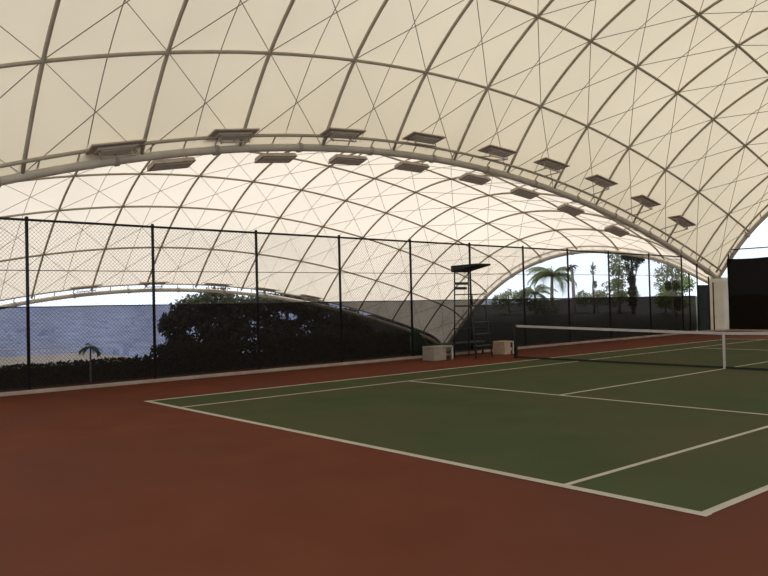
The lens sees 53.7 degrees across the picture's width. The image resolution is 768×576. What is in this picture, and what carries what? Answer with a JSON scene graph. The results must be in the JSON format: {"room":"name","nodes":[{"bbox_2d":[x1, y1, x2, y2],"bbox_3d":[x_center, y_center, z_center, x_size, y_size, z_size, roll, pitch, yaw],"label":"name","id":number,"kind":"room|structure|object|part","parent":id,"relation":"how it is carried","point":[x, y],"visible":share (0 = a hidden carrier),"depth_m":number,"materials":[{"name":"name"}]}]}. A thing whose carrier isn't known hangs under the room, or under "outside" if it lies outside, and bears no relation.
{"room":"covered tennis court","nodes":[
{"label":"covered tennis court","id":0,"kind":"room"},
{"bbox_2d":[0,151,710,301],"bbox_3d":[-3.886,-1.224,32.425,36.493,10.244,18.808,-1,-1,-40],"label":"ceiling","id":1,"kind":"structure","parent":0,"point":[307,194],"depth_m":37.84,"materials":[{"name":"fabric"}]},
{"bbox_2d":[0,284,325,306],"bbox_3d":[-9.906,2.022,39.547,36.545,4.600,0.250,-1,-1,-40],"label":"truss","id":2,"kind":"object","parent":1,"relation":"attached to","point":[161,289],"visible":0.48,"depth_m":37.73,"materials":[{"name":"metal"}]},
{"bbox_2d":[72,284,102,292],"bbox_3d":[-14.023,0.017,35.733,1.360,0.400,0.580,-1,-1,-40],"label":"floodlight","id":3,"kind":"object","parent":2,"relation":"attached to","point":[88,286],"visible":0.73,"depth_m":35.66,"materials":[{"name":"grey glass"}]},
{"bbox_2d":[72,284,102,287],"bbox_3d":[-14.025,-0.078,35.735,1.360,0.083,0.580,-8,3,-40],"label":"hood","id":4,"kind":"object","parent":3,"relation":"attached to","point":[93,286],"depth_m":35.72,"materials":[{"name":"metal"}]},
{"bbox_2d":[140,282,169,287],"bbox_3d":[-11.468,-0.178,37.913,1.360,0.296,0.580,-2,-1,-40],"label":"floodlight","id":5,"kind":"object","parent":2,"relation":"attached to","point":[146,283],"visible":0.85,"depth_m":37.78,"materials":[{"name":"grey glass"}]},
{"bbox_2d":[208,283,232,288],"bbox_3d":[-8.756,-0.119,40.215,1.361,0.367,0.580,-1,-1,-40],"label":"floodlight","id":6,"kind":"object","parent":2,"relation":"attached to","point":[212,284],"visible":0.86,"depth_m":40.05,"materials":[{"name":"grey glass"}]},
{"bbox_2d":[258,287,279,293],"bbox_3d":[-6.497,0.137,42.124,1.357,0.432,0.580,-1,-1,-40],"label":"floodlight","id":7,"kind":"object","parent":2,"relation":"attached to","point":[260,288],"visible":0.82,"depth_m":42.02,"materials":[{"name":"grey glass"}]},
{"bbox_2d":[302,294,323,301],"bbox_3d":[-4.196,0.575,44.063,1.348,0.492,0.580,-1,-1,-40],"label":"floodlight","id":8,"kind":"object","parent":2,"relation":"attached to","point":[305,295],"visible":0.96,"depth_m":43.91,"materials":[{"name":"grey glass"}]},
{"bbox_2d":[482,249,707,298],"bbox_3d":[10.045,0.754,44.263,0.382,6.259,18.779,-1,-1,-40],"label":"truss","id":9,"kind":"object","parent":1,"relation":"attached to","point":[497,286],"visible":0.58,"depth_m":43.01,"materials":[{"name":"metal"}]},
{"bbox_2d":[0,0,767,277],"bbox_3d":[8.082,-5.347,18.298,36.482,9.703,18.279,-1,-1,-40],"label":"ceiling","id":10,"kind":"structure","parent":0,"point":[665,101],"depth_m":22.54,"materials":[{"name":"fabric"}]},
{"bbox_2d":[716,204,767,277],"bbox_3d":[21.941,-3.650,30.009,0.701,5.882,18.401,-1,-1,-40],"label":"truss","id":11,"kind":"object","parent":10,"relation":"attached to","point":[748,234],"visible":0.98,"depth_m":35.80,"materials":[{"name":"metal"}]},
{"bbox_2d":[0,330,767,575],"bbox_3d":[8.807,3.692,14.879,51.000,3.704,26.400,-1,-1,-40],"label":"floor","id":12,"kind":"structure","parent":0,"point":[103,481],"depth_m":8.03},
{"bbox_2d":[185,381,404,406],"bbox_3d":[-1.541,2.100,15.226,5.395,0.004,0.060,-1,-1,-40],"label":"trim","id":13,"kind":"structure","parent":12,"relation":"on","point":[401,381],"depth_m":14.96,"materials":[{"name":"paint"}]},
{"bbox_2d":[0,216,682,306],"bbox_3d":[0.797,0.274,23.608,33.530,3.901,0.084,-1,-1,-40],"label":"fence","id":14,"kind":"object","parent":12,"relation":"on","point":[25,218],"visible":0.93,"depth_m":20.60,"materials":[{"name":"black metal"}]},
{"bbox_3d":[-7.693,0.396,16.388,0.072,3.807,0.068,-1,-1,-40],"label":"post","id":15,"kind":"part","parent":14,"relation":"part of","materials":[{"name":"metal"}]},
{"bbox_3d":[-5.529,0.389,18.228,0.072,3.782,0.068,-1,-1,-40],"label":"post","id":16,"kind":"part","parent":14,"relation":"part of","materials":[{"name":"metal"}]},
{"bbox_3d":[-3.350,0.383,20.080,0.072,3.757,0.068,-1,-1,-40],"label":"post","id":17,"kind":"part","parent":14,"relation":"part of","materials":[{"name":"metal"}]},
{"bbox_3d":[-1.254,0.376,21.861,0.072,3.733,0.068,-1,-1,-40],"label":"post","id":18,"kind":"part","parent":14,"relation":"part of","materials":[{"name":"metal"}]},
{"bbox_3d":[0.754,-1.454,23.640,33.450,0.350,0.056,-1,-1,-40],"label":"rail","id":19,"kind":"part","parent":14,"relation":"part of","materials":[{"name":"metal"}]},
{"bbox_2d":[0,296,696,392],"bbox_3d":[1.278,1.212,23.901,34.551,1.853,0.024,-1,-1,-40],"label":"windscreen","id":20,"kind":"object","parent":14,"relation":"attached to","point":[42,347],"visible":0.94,"depth_m":20.12,"materials":[{"name":"fabric"}]},
{"bbox_3d":[0.856,0.370,23.655,0.072,3.708,0.068,-1,-1,-40],"label":"post","id":21,"kind":"part","parent":14,"relation":"part of","materials":[{"name":"metal"}]},
{"bbox_3d":[2.906,0.363,25.397,0.072,3.685,0.068,-1,-1,-40],"label":"post","id":22,"kind":"part","parent":14,"relation":"part of","materials":[{"name":"metal"}]},
{"bbox_3d":[5.024,0.357,27.198,0.072,3.660,0.068,-1,-1,-40],"label":"post","id":23,"kind":"part","parent":14,"relation":"part of","materials":[{"name":"metal"}]},
{"bbox_3d":[7.036,0.351,28.907,0.072,3.637,0.068,-1,-1,-40],"label":"post","id":24,"kind":"part","parent":14,"relation":"part of","materials":[{"name":"metal"}]},
{"bbox_3d":[9.123,0.344,30.682,0.072,3.613,0.068,-1,-1,-40],"label":"post","id":25,"kind":"part","parent":14,"relation":"part of","materials":[{"name":"metal"}]},
{"bbox_3d":[11.447,0.337,32.657,0.072,3.586,0.068,-1,-1,-40],"label":"post","id":26,"kind":"part","parent":14,"relation":"part of","materials":[{"name":"metal"}]},
{"bbox_3d":[13.543,0.331,34.438,0.072,3.562,0.068,-1,-1,-40],"label":"post","id":27,"kind":"part","parent":14,"relation":"part of","materials":[{"name":"metal"}]},
{"bbox_2d":[0,330,714,396],"bbox_3d":[-0.889,2.177,22.099,43.600,0.086,0.180,-1,-1,-40],"label":"kerb","id":28,"kind":"object","parent":12,"relation":"on","point":[46,390],"visible":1,"depth_m":19.85,"materials":[{"name":"concrete"}]},
{"bbox_2d":[145,401,710,516],"bbox_3d":[-0.971,1.994,10.313,0.100,0.004,11.070,-1,-1,-40],"label":"trim","id":29,"kind":"structure","parent":12,"relation":"on","point":[695,512],"depth_m":7.93,"materials":[{"name":"paint"}]},
{"bbox_2d":[150,339,721,400],"bbox_3d":[4.541,2.080,22.195,23.690,0.004,0.080,-1,-1,-40],"label":"trim","id":30,"kind":"structure","parent":12,"relation":"on","point":[720,339],"depth_m":18.17,"materials":[{"name":"paint"}]},
{"bbox_2d":[422,345,452,360],"bbox_3d":[1.638,1.962,22.969,0.820,0.420,0.520,-1,-1,-40],"label":"bench","id":31,"kind":"object","parent":12,"relation":"on","point":[436,352],"visible":1,"depth_m":22.71,"materials":[{"name":"plastic"}]},
{"bbox_3d":[1.329,1.991,22.738,0.050,0.370,0.450,-1,-1,-40],"label":"panel","id":32,"kind":"part","parent":31,"relation":"part of","materials":[{"name":"plastic"}]},
{"bbox_3d":[1.633,1.778,22.972,0.820,0.050,0.520,-1,-1,-40],"label":"seat","id":33,"kind":"part","parent":31,"relation":"part of","materials":[{"name":"plastic"}]},
{"bbox_3d":[1.665,1.982,22.696,0.508,0.370,0.050,-1,-1,-40],"label":"panel","id":34,"kind":"part","parent":31,"relation":"part of","materials":[{"name":"plastic"}]},
{"bbox_2d":[433,340,485,353],"bbox_3d":[2.445,1.958,24.351,2.000,0.440,0.400,-1,-1,-40],"label":"bench","id":35,"kind":"object","parent":12,"relation":"on","point":[476,341],"visible":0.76,"depth_m":24.40,"materials":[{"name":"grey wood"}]},
{"bbox_3d":[2.440,1.758,24.354,2.000,0.040,0.400,-1,-1,-40],"label":"seat","id":36,"kind":"part","parent":35,"relation":"part of","materials":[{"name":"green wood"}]},
{"bbox_2d":[451,263,492,358],"bbox_3d":[2.746,0.712,23.581,0.784,2.892,1.042,-1,-1,-40],"label":"chair","id":37,"kind":"object","parent":12,"relation":"on","point":[466,268],"visible":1,"depth_m":23.55,"materials":[{"name":"metal"}]},
{"bbox_3d":[2.207,0.802,23.722,0.125,2.741,0.043,-2,-1,36],"label":"post","id":38,"kind":"part","parent":37,"relation":"part of","materials":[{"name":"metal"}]},
{"bbox_3d":[2.695,0.798,24.137,0.043,2.741,0.125,-1,-1,-26],"label":"post","id":39,"kind":"part","parent":37,"relation":"part of","materials":[{"name":"metal"}]},
{"bbox_3d":[2.708,0.553,23.626,0.620,0.050,0.770,-1,-1,-40],"label":"seat","id":40,"kind":"part","parent":37,"relation":"part of","materials":[{"name":"metal"}]},
{"bbox_3d":[2.724,1.337,23.090,0.042,1.625,0.251,-1,-1,-24],"label":"leg","id":41,"kind":"part","parent":37,"relation":"part of","materials":[{"name":"metal"}]},
{"bbox_3d":[3.242,1.333,23.530,0.251,1.625,0.042,-2,-1,33],"label":"leg","id":42,"kind":"part","parent":37,"relation":"part of","materials":[{"name":"metal"}]},
{"bbox_2d":[493,340,513,354],"bbox_3d":[3.904,1.940,24.765,0.480,0.420,0.520,-1,-1,-40],"label":"bench","id":43,"kind":"object","parent":12,"relation":"on","point":[502,347],"visible":0.93,"depth_m":24.58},
{"bbox_3d":[3.725,1.967,24.644,0.050,0.370,0.450,-1,-1,-40],"label":"panel","id":44,"kind":"part","parent":43,"relation":"part of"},
{"bbox_3d":[3.900,1.755,24.768,0.480,0.050,0.520,-1,-1,-40],"label":"seat","id":45,"kind":"part","parent":43,"relation":"part of","materials":[{"name":"wood"}]},
{"bbox_3d":[3.981,1.959,24.534,0.298,0.370,0.050,-1,-1,-40],"label":"panel","id":46,"kind":"part","parent":43,"relation":"part of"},
{"bbox_2d":[409,348,688,380],"bbox_3d":[5.428,2.038,21.152,12.900,0.004,0.060,-1,-1,-40],"label":"trim","id":47,"kind":"structure","parent":12,"relation":"on","point":[686,348],"depth_m":19.60,"materials":[{"name":"paint"}]},
{"bbox_2d":[411,381,767,414],"bbox_3d":[3.200,1.957,13.859,0.060,0.004,8.170,-1,-1,-40],"label":"trim","id":48,"kind":"structure","parent":12,"relation":"on","point":[411,381],"depth_m":13.10,"materials":[{"name":"paint"}]},
{"bbox_2d":[512,323,767,370],"bbox_3d":[8.078,1.385,18.027,0.180,1.070,12.940,-1,-1,-40],"label":"net","id":49,"kind":"object","parent":12,"relation":"on","point":[724,351],"visible":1,"depth_m":19.57,"materials":[{"name":"black fabric"}]},
{"bbox_3d":[3.949,1.603,22.886,0.080,1.020,0.080,-1,-1,-40],"label":"net post","id":50,"kind":"part","parent":49,"relation":"part of","materials":[{"name":"metal"}]},
{"bbox_2d":[560,361,767,394],"bbox_3d":[8.091,1.913,18.018,12.780,0.004,0.060,-1,-1,-40],"label":"trim","id":51,"kind":"structure","parent":12,"relation":"on","point":[767,361],"depth_m":15.79,"materials":[{"name":"paint"}]},
{"bbox_2d":[565,426,767,484],"bbox_3d":[3.786,1.850,8.958,5.395,0.004,0.060,-1,-1,-40],"label":"trim","id":52,"kind":"structure","parent":12,"relation":"on","point":[764,427],"depth_m":8.30,"materials":[{"name":"paint"}]},
{"bbox_2d":[688,273,689,295],"bbox_3d":[14.047,0.707,34.852,0.074,2.760,0.074,-1,-1,-18],"label":"fence post","id":53,"kind":"object","parent":12,"relation":"on","point":[688,273],"visible":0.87,"depth_m":34.85,"materials":[{"name":"metal"}]},
{"bbox_2d":[695,296,697,329],"bbox_3d":[33.221,2.905,51.152,42.000,5.527,78.000,-1,-1,-40],"label":"bank","id":54,"kind":"object","parent":12,"relation":"on","point":[695,296],"depth_m":49.29,"materials":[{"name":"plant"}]},
{"bbox_2d":[492,289,534,298],"bbox_3d":[10.336,1.262,55.939,2.001,2.625,6.633,-1,-1,-40],"label":"bush","id":55,"kind":"object","parent":54,"relation":"on","point":[510,294],"visible":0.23,"depth_m":56.33,"materials":[{"name":"green plant"}]},
{"bbox_2d":[516,284,558,297],"bbox_3d":[11.241,0.954,56.230,3.312,2.409,3.439,-1,-1,-40],"label":"bush","id":56,"kind":"object","parent":54,"relation":"on","point":[540,287],"visible":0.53,"depth_m":55.70,"materials":[{"name":"green plant"}]},
{"bbox_2d":[526,266,576,297],"bbox_3d":[11.889,0.181,53.648,3.532,3.625,3.918,-1,-1,-40],"label":"palm tree","id":57,"kind":"object","parent":54,"relation":"on","point":[561,277],"visible":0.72,"depth_m":53.36,"materials":[{"name":"green plant"}]},
{"bbox_2d":[566,264,576,297],"bbox_3d":[12.937,0.202,51.769,0.882,3.660,0.848,-1,-1,-13],"label":"palm tree","id":58,"kind":"object","parent":54,"relation":"on","point":[570,266],"visible":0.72,"depth_m":51.65,"materials":[{"name":"green plant"}]},
{"bbox_2d":[590,262,596,296],"bbox_3d":[13.981,0.072,50.481,0.581,3.730,0.555,-1,-1,-40],"label":"slender tree","id":59,"kind":"object","parent":54,"relation":"on","point":[594,266],"visible":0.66,"depth_m":50.48,"materials":[{"name":"green plant"}]},
{"bbox_2d":[575,287,640,297],"bbox_3d":[15.675,0.929,53.857,1.496,1.965,5.561,-1,-1,-40],"label":"bush","id":60,"kind":"object","parent":54,"relation":"on","point":[581,295],"visible":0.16,"depth_m":54.58,"materials":[{"name":"green plant"}]},
{"bbox_2d":[595,281,625,296],"bbox_3d":[15.813,0.665,52.948,1.051,2.441,2.608,-1,-1,-40],"label":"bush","id":61,"kind":"object","parent":54,"relation":"on","point":[596,295],"visible":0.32,"depth_m":53.19,"materials":[{"name":"green plant"}]},
{"bbox_2d":[607,254,630,296],"bbox_3d":[15.694,-0.414,50.841,1.238,4.532,1.762,-1,-1,-40],"label":"slender tree","id":62,"kind":"object","parent":54,"relation":"on","point":[610,255],"visible":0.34,"depth_m":50.75,"materials":[{"name":"green plant"}]},
{"bbox_2d":[610,260,627,296],"bbox_3d":[15.480,-0.025,49.660,1.110,3.817,1.366,-1,-1,-40],"label":"slender tree","id":63,"kind":"object","parent":54,"relation":"on","point":[619,271],"visible":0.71,"depth_m":49.54,"materials":[{"name":"green plant"}]},
{"bbox_2d":[619,255,644,296],"bbox_3d":[16.054,-0.450,48.756,1.040,4.607,1.829,-1,-1,-40],"label":"tree","id":64,"kind":"object","parent":54,"relation":"on","point":[639,261],"visible":0.51,"depth_m":48.75,"materials":[{"name":"green plant"}]},
{"bbox_2d":[654,261,679,295],"bbox_3d":[18.550,-0.556,49.066,2.913,4.610,1.152,-2,-1,35],"label":"slender tree","id":65,"kind":"object","parent":54,"relation":"on","point":[667,269],"visible":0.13,"depth_m":49.26,"materials":[{"name":"green plant"}]},
{"bbox_2d":[653,265,687,295],"bbox_3d":[17.343,-0.059,45.839,2.154,3.754,1.096,-2,-1,37],"label":"slender tree","id":66,"kind":"object","parent":54,"relation":"on","point":[655,270],"visible":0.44,"depth_m":45.75,"materials":[{"name":"green plant"}]},
{"bbox_2d":[664,278,680,295],"bbox_3d":[16.779,0.543,44.076,0.634,2.707,1.057,-1,-1,-40],"label":"sapling","id":67,"kind":"object","parent":54,"relation":"on","point":[668,284],"visible":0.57,"depth_m":44.03,"materials":[{"name":"green plant"}]},
{"bbox_2d":[656,276,695,295],"bbox_3d":[18.249,0.417,47.771,1.292,2.520,3.134,-1,-1,-27],"label":"shrub","id":68,"kind":"object","parent":54,"relation":"on","point":[685,287],"visible":0.16,"depth_m":47.08,"materials":[{"name":"green plant"}]},
{"bbox_2d":[696,264,710,330],"bbox_3d":[15.046,0.478,35.682,1.170,3.200,0.113,-1,-1,-40],"label":"gate","id":69,"kind":"object","parent":12,"relation":"on","point":[703,291],"visible":0.95,"depth_m":35.65,"materials":[{"name":"metal"}]},
{"bbox_3d":[14.613,0.482,35.342,0.065,3.200,0.065,-1,-1,-18],"label":"gate post","id":70,"kind":"part","parent":69,"relation":"part of","materials":[{"name":"metal"}]},
{"bbox_3d":[15.051,0.938,35.696,0.920,2.080,0.016,-1,-1,-40],"label":"gate panel","id":71,"kind":"part","parent":69,"relation":"part of","materials":[{"name":"metal"}]},
{"bbox_3d":[15.047,0.938,35.693,1.010,2.163,0.050,-1,-1,-40],"label":"gate frame","id":72,"kind":"part","parent":69,"relation":"part of","materials":[{"name":"black paint"}]},
{"bbox_3d":[15.459,0.765,36.049,0.065,2.620,0.065,-2,-1,27],"label":"gate post","id":73,"kind":"part","parent":69,"relation":"part of","materials":[{"name":"metal"}]},
{"bbox_2d":[712,282,714,329],"bbox_3d":[15.782,0.902,36.319,0.074,2.340,0.074,-1,-1,-18],"label":"fence post","id":74,"kind":"object","parent":12,"relation":"on","point":[712,282],"visible":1,"depth_m":36.30,"materials":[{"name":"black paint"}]},
{"bbox_2d":[707,277,728,330],"bbox_3d":[16.329,0.785,36.986,0.798,2.570,0.889,-1,-1,-40],"label":"pier","id":75,"kind":"object","parent":12,"relation":"on","point":[721,304],"visible":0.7,"depth_m":36.65,"materials":[{"name":"paint"}]},
{"bbox_2d":[0,134,721,277],"bbox_3d":[2.280,-2.439,25.148,36.538,4.246,0.491,-1,-1,-40],"label":"truss","id":76,"kind":"object","parent":75,"relation":"on","point":[215,150],"visible":0.97,"depth_m":21.68,"materials":[{"name":"metal"}]},
{"bbox_2d":[86,139,146,159],"bbox_3d":[-6.263,-3.226,17.688,0.563,0.579,1.367,-2,-2,45],"label":"floodlight","id":77,"kind":"object","parent":76,"relation":"attached to","point":[101,149],"visible":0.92,"depth_m":17.55,"materials":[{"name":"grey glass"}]},
{"bbox_2d":[93,144,137,154],"bbox_3d":[-6.244,-3.224,17.683,1.032,0.088,0.331,-18,-10,-44],"label":"lamp","id":78,"kind":"object","parent":77,"relation":"attached to","point":[119,148],"depth_m":17.56,"materials":[{"name":"grey metal"}]},
{"bbox_3d":[-6.199,-3.129,17.670,0.924,0.202,0.038,-18,-10,-44],"label":"mounting frame","id":79,"kind":"part","parent":77,"relation":"part of","materials":[{"name":"metal"}]},
{"bbox_2d":[147,157,195,171],"bbox_3d":[-5.384,-3.248,19.497,1.175,0.521,0.852,-1,-1,-40],"label":"floodlight","id":80,"kind":"object","parent":76,"relation":"attached to","point":[186,162],"visible":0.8,"depth_m":19.48,"materials":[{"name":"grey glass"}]},
{"bbox_2d":[208,128,259,143],"bbox_3d":[-3.907,-3.914,19.584,1.369,0.507,0.568,0,-1,-43],"label":"floodlight","id":81,"kind":"object","parent":76,"relation":"attached to","point":[244,133],"visible":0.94,"depth_m":19.46,"materials":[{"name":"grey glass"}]},
{"bbox_2d":[214,132,252,138],"bbox_3d":[-3.891,-3.928,19.578,1.032,0.088,0.331,-12,-12,-43],"label":"lamp","id":82,"kind":"object","parent":81,"relation":"attached to","point":[218,135],"depth_m":19.46,"materials":[{"name":"metal"}]},
{"bbox_3d":[-3.854,-3.831,19.561,0.924,0.202,0.038,-12,-12,-43],"label":"mounting frame","id":83,"kind":"part","parent":81,"relation":"part of","materials":[{"name":"metal"}]},
{"bbox_2d":[208,128,259,136],"bbox_3d":[-3.908,-3.972,19.585,1.360,0.083,0.580,-12,-12,-43],"label":"hood","id":84,"kind":"object","parent":81,"relation":"attached to","point":[244,132],"depth_m":19.41,"materials":[{"name":"grey metal"}]},
{"bbox_2d":[254,151,296,162],"bbox_3d":[-2.976,-3.767,21.556,1.188,0.451,0.840,-1,-1,-40],"label":"floodlight","id":85,"kind":"object","parent":76,"relation":"attached to","point":[266,157],"visible":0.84,"depth_m":21.53,"materials":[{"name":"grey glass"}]},
{"bbox_2d":[319,127,365,141],"bbox_3d":[-1.195,-4.357,21.745,1.367,0.417,0.572,0,-1,-42],"label":"floodlight","id":86,"kind":"object","parent":76,"relation":"attached to","point":[330,132],"visible":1,"depth_m":21.59,"materials":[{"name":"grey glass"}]},
{"bbox_2d":[325,131,358,136],"bbox_3d":[-1.184,-4.386,21.738,1.032,0.088,0.331,-6,-15,-42],"label":"lamp","id":87,"kind":"object","parent":86,"relation":"attached to","point":[330,133],"depth_m":21.60,"materials":[{"name":"metal"}]},
{"bbox_2d":[319,127,365,136],"bbox_3d":[-1.197,-4.431,21.747,1.360,0.083,0.580,-6,-15,-42],"label":"hood","id":88,"kind":"object","parent":86,"relation":"attached to","point":[334,132],"depth_m":21.54,"materials":[{"name":"grey metal"}]},
{"bbox_3d":[-1.155,-4.286,21.717,0.924,0.202,0.038,-6,-15,-42],"label":"mounting frame","id":89,"kind":"part","parent":86,"relation":"part of","materials":[{"name":"metal"}]},
{"bbox_2d":[328,153,366,165],"bbox_3d":[-0.997,-4.003,23.241,1.194,0.398,0.831,-1,-1,-40],"label":"floodlight","id":90,"kind":"object","parent":76,"relation":"attached to","point":[341,159],"visible":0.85,"depth_m":23.23,"materials":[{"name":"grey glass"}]},
{"bbox_2d":[394,159,429,172],"bbox_3d":[1.038,-4.074,24.970,1.196,0.367,0.825,-1,-1,-40],"label":"floodlight","id":91,"kind":"object","parent":76,"relation":"attached to","point":[403,165],"visible":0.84,"depth_m":24.96,"materials":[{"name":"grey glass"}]},
{"bbox_2d":[402,131,445,146],"bbox_3d":[1.237,-4.596,23.727,1.360,0.336,0.636,-1,-1,-40],"label":"floodlight","id":92,"kind":"object","parent":76,"relation":"attached to","point":[415,136],"visible":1,"depth_m":23.55,"materials":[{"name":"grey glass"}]},
{"bbox_2d":[409,135,438,141],"bbox_3d":[1.264,-4.641,23.695,1.032,0.088,0.331,-1,-17,-40],"label":"lamp","id":93,"kind":"object","parent":92,"relation":"attached to","point":[418,138],"depth_m":23.55,"materials":[{"name":"metal"}]},
{"bbox_3d":[1.285,-4.540,23.672,0.924,0.202,0.038,-1,-17,-40],"label":"mounting frame","id":94,"kind":"part","parent":92,"relation":"part of","materials":[{"name":"metal"}]},
{"bbox_2d":[459,170,490,184],"bbox_3d":[3.355,-3.950,26.941,1.192,0.422,0.835,-1,-1,-40],"label":"floodlight","id":95,"kind":"object","parent":76,"relation":"attached to","point":[469,177],"visible":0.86,"depth_m":26.92,"materials":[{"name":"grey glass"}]},
{"bbox_2d":[478,144,516,160],"bbox_3d":[3.799,-4.557,25.823,1.365,0.397,0.763,-1,-1,-39],"label":"floodlight","id":96,"kind":"object","parent":76,"relation":"attached to","point":[489,149],"visible":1,"depth_m":25.61,"materials":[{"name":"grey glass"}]},
{"bbox_2d":[484,148,510,154],"bbox_3d":[3.861,-4.597,25.741,1.032,0.088,0.331,5,-18,-39],"label":"lamp","id":97,"kind":"object","parent":96,"relation":"attached to","point":[494,151],"depth_m":25.59,"materials":[{"name":"metal"}]},
{"bbox_3d":[3.874,-4.495,25.715,0.924,0.202,0.038,5,-18,-39],"label":"mounting frame","id":98,"kind":"part","parent":96,"relation":"part of","materials":[{"name":"metal"}]},
{"bbox_2d":[510,184,539,198],"bbox_3d":[5.463,-3.668,28.726,1.185,0.469,0.843,-1,-1,-40],"label":"floodlight","id":99,"kind":"object","parent":76,"relation":"attached to","point":[520,191],"visible":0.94,"depth_m":28.73,"materials":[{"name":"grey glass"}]},
{"bbox_2d":[533,157,569,175],"bbox_3d":[5.999,-4.392,27.614,1.352,0.488,0.865,-1,-1,-40],"label":"floodlight","id":100,"kind":"object","parent":76,"relation":"attached to","point":[548,163],"visible":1,"depth_m":27.38,"materials":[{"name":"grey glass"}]},
{"bbox_3d":[6.090,-4.347,27.476,0.924,0.202,0.038,9,-19,-38],"label":"mounting frame","id":101,"kind":"part","parent":100,"relation":"part of","materials":[{"name":"metal"}]},
{"bbox_2d":[540,160,563,168],"bbox_3d":[6.083,-4.449,27.503,1.032,0.088,0.331,9,-19,-38],"label":"lamp","id":102,"kind":"object","parent":100,"relation":"attached to","point":[551,164],"depth_m":27.37,"materials":[{"name":"metal"}]},
{"bbox_2d":[557,202,584,215],"bbox_3d":[7.667,-3.212,30.587,1.176,0.516,0.851,-1,-1,-40],"label":"floodlight","id":103,"kind":"object","parent":76,"relation":"attached to","point":[566,208],"visible":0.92,"depth_m":30.58,"materials":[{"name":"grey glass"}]},
{"bbox_2d":[584,174,617,194],"bbox_3d":[8.310,-3.994,29.495,1.341,0.623,0.974,-1,-1,-40],"label":"floodlight","id":104,"kind":"object","parent":76,"relation":"attached to","point":[599,180],"visible":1,"depth_m":29.24,"materials":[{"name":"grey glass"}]},
{"bbox_2d":[590,177,612,185],"bbox_3d":[8.423,-4.092,29.344,1.032,0.088,0.331,13,-20,-37],"label":"lamp","id":105,"kind":"object","parent":104,"relation":"attached to","point":[601,181],"depth_m":29.22,"materials":[{"name":"metal"}]},
{"bbox_2d":[585,174,617,187],"bbox_3d":[8.423,-4.138,29.357,1.360,0.083,0.580,13,-20,-37],"label":"hood","id":106,"kind":"object","parent":104,"relation":"attached to","point":[600,180],"depth_m":29.19,"materials":[{"name":"metal"}]},
{"bbox_2d":[604,223,629,236],"bbox_3d":[10.176,-2.515,32.696,1.168,0.565,0.859,-1,-1,-40],"label":"floodlight","id":107,"kind":"object","parent":76,"relation":"attached to","point":[613,229],"visible":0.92,"depth_m":32.70,"materials":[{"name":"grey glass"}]},
{"bbox_2d":[626,194,660,214],"bbox_3d":[10.618,-3.411,31.366,1.329,0.700,1.078,-1,-1,-39],"label":"floodlight","id":108,"kind":"object","parent":76,"relation":"attached to","point":[642,199],"visible":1,"depth_m":31.07,"materials":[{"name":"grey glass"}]},
{"bbox_2d":[630,194,660,206],"bbox_3d":[10.764,-3.571,31.188,1.360,0.083,0.580,16,-20,-37],"label":"hood","id":109,"kind":"object","parent":108,"relation":"attached to","point":[645,200],"depth_m":31.00,"materials":[{"name":"metal"}]},
{"bbox_2d":[636,197,655,205],"bbox_3d":[10.761,-3.525,31.175,1.032,0.088,0.331,16,-20,-37],"label":"lamp","id":110,"kind":"object","parent":108,"relation":"attached to","point":[645,201],"depth_m":31.02,"materials":[{"name":"glass"}]},
{"bbox_2d":[660,215,695,233],"bbox_3d":[12.729,-2.734,33.068,1.316,0.729,1.178,-1,-1,-39],"label":"floodlight","id":111,"kind":"object","parent":76,"relation":"attached to","point":[680,220],"visible":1,"depth_m":32.74,"materials":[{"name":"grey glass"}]},
{"bbox_2d":[672,218,690,225],"bbox_3d":[12.903,-2.847,32.834,1.032,0.088,0.331,19,-20,-36],"label":"lamp","id":112,"kind":"object","parent":111,"relation":"attached to","point":[682,221],"depth_m":32.72,"materials":[{"name":"glass"}]},
{"bbox_2d":[668,215,695,226],"bbox_3d":[12.908,-2.892,32.848,1.360,0.083,0.580,19,-20,-36],"label":"hood","id":113,"kind":"object","parent":111,"relation":"attached to","point":[680,219],"depth_m":32.67,"materials":[{"name":"metal"}]},
{"bbox_2d":[701,485,767,513],"bbox_3d":[11.642,1.747,13.840,23.690,0.004,0.080,-1,-1,-40],"label":"trim","id":114,"kind":"structure","parent":12,"relation":"on","point":[721,506],"depth_m":6.50,"materials":[{"name":"paint"}]},
{"bbox_2d":[726,329,767,331],"bbox_3d":[24.280,1.642,26.863,0.130,0.086,24.500,-1,-1,-40],"label":"trim","id":115,"kind":"structure","parent":12,"relation":"on","point":[726,329],"depth_m":35.51,"materials":[{"name":"concrete"}]},
{"bbox_2d":[728,247,767,258],"bbox_3d":[23.314,-0.220,28.282,0.072,3.908,21.072,-1,-1,-40],"label":"fence","id":116,"kind":"object","parent":12,"relation":"on","point":[753,247],"visible":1,"depth_m":35.59,"materials":[{"name":"metal"}]},
{"bbox_2d":[727,257,767,329],"bbox_3d":[23.228,0.013,28.292,0.024,3.446,20.940,-1,-1,-40],"label":"windscreen","id":117,"kind":"object","parent":116,"relation":"attached to","point":[748,277],"visible":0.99,"depth_m":35.53,"materials":[{"name":"black fabric"}]},
{"bbox_3d":[23.266,-2.145,28.318,0.056,0.056,21.000,-1,-1,-40],"label":"rail","id":118,"kind":"part","parent":116,"relation":"part of","materials":[{"name":"metal"}]},
{"bbox_3d":[-16.160,6.654,27.679,65.500,0.500,25.600,-1,-1,-40],"label":"terrace","id":119,"kind":"object","parent":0,"visible":0},
{"bbox_2d":[169,286,254,303],"bbox_3d":[-10.753,3.462,47.288,7.107,7.358,3.260,-1,-1,-40],"label":"broadleaf tree","id":120,"kind":"object","parent":119,"relation":"on","point":[193,297],"visible":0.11,"depth_m":47.01,"materials":[{"name":"green plant"}]},
{"bbox_2d":[247,291,320,302],"bbox_3d":[-6.433,3.441,50.257,6.595,7.307,3.064,-1,-1,-40],"label":"broadleaf tree","id":121,"kind":"object","parent":119,"relation":"on","point":[264,300],"visible":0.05,"depth_m":49.23,"materials":[{"name":"green plant"}]}
]}

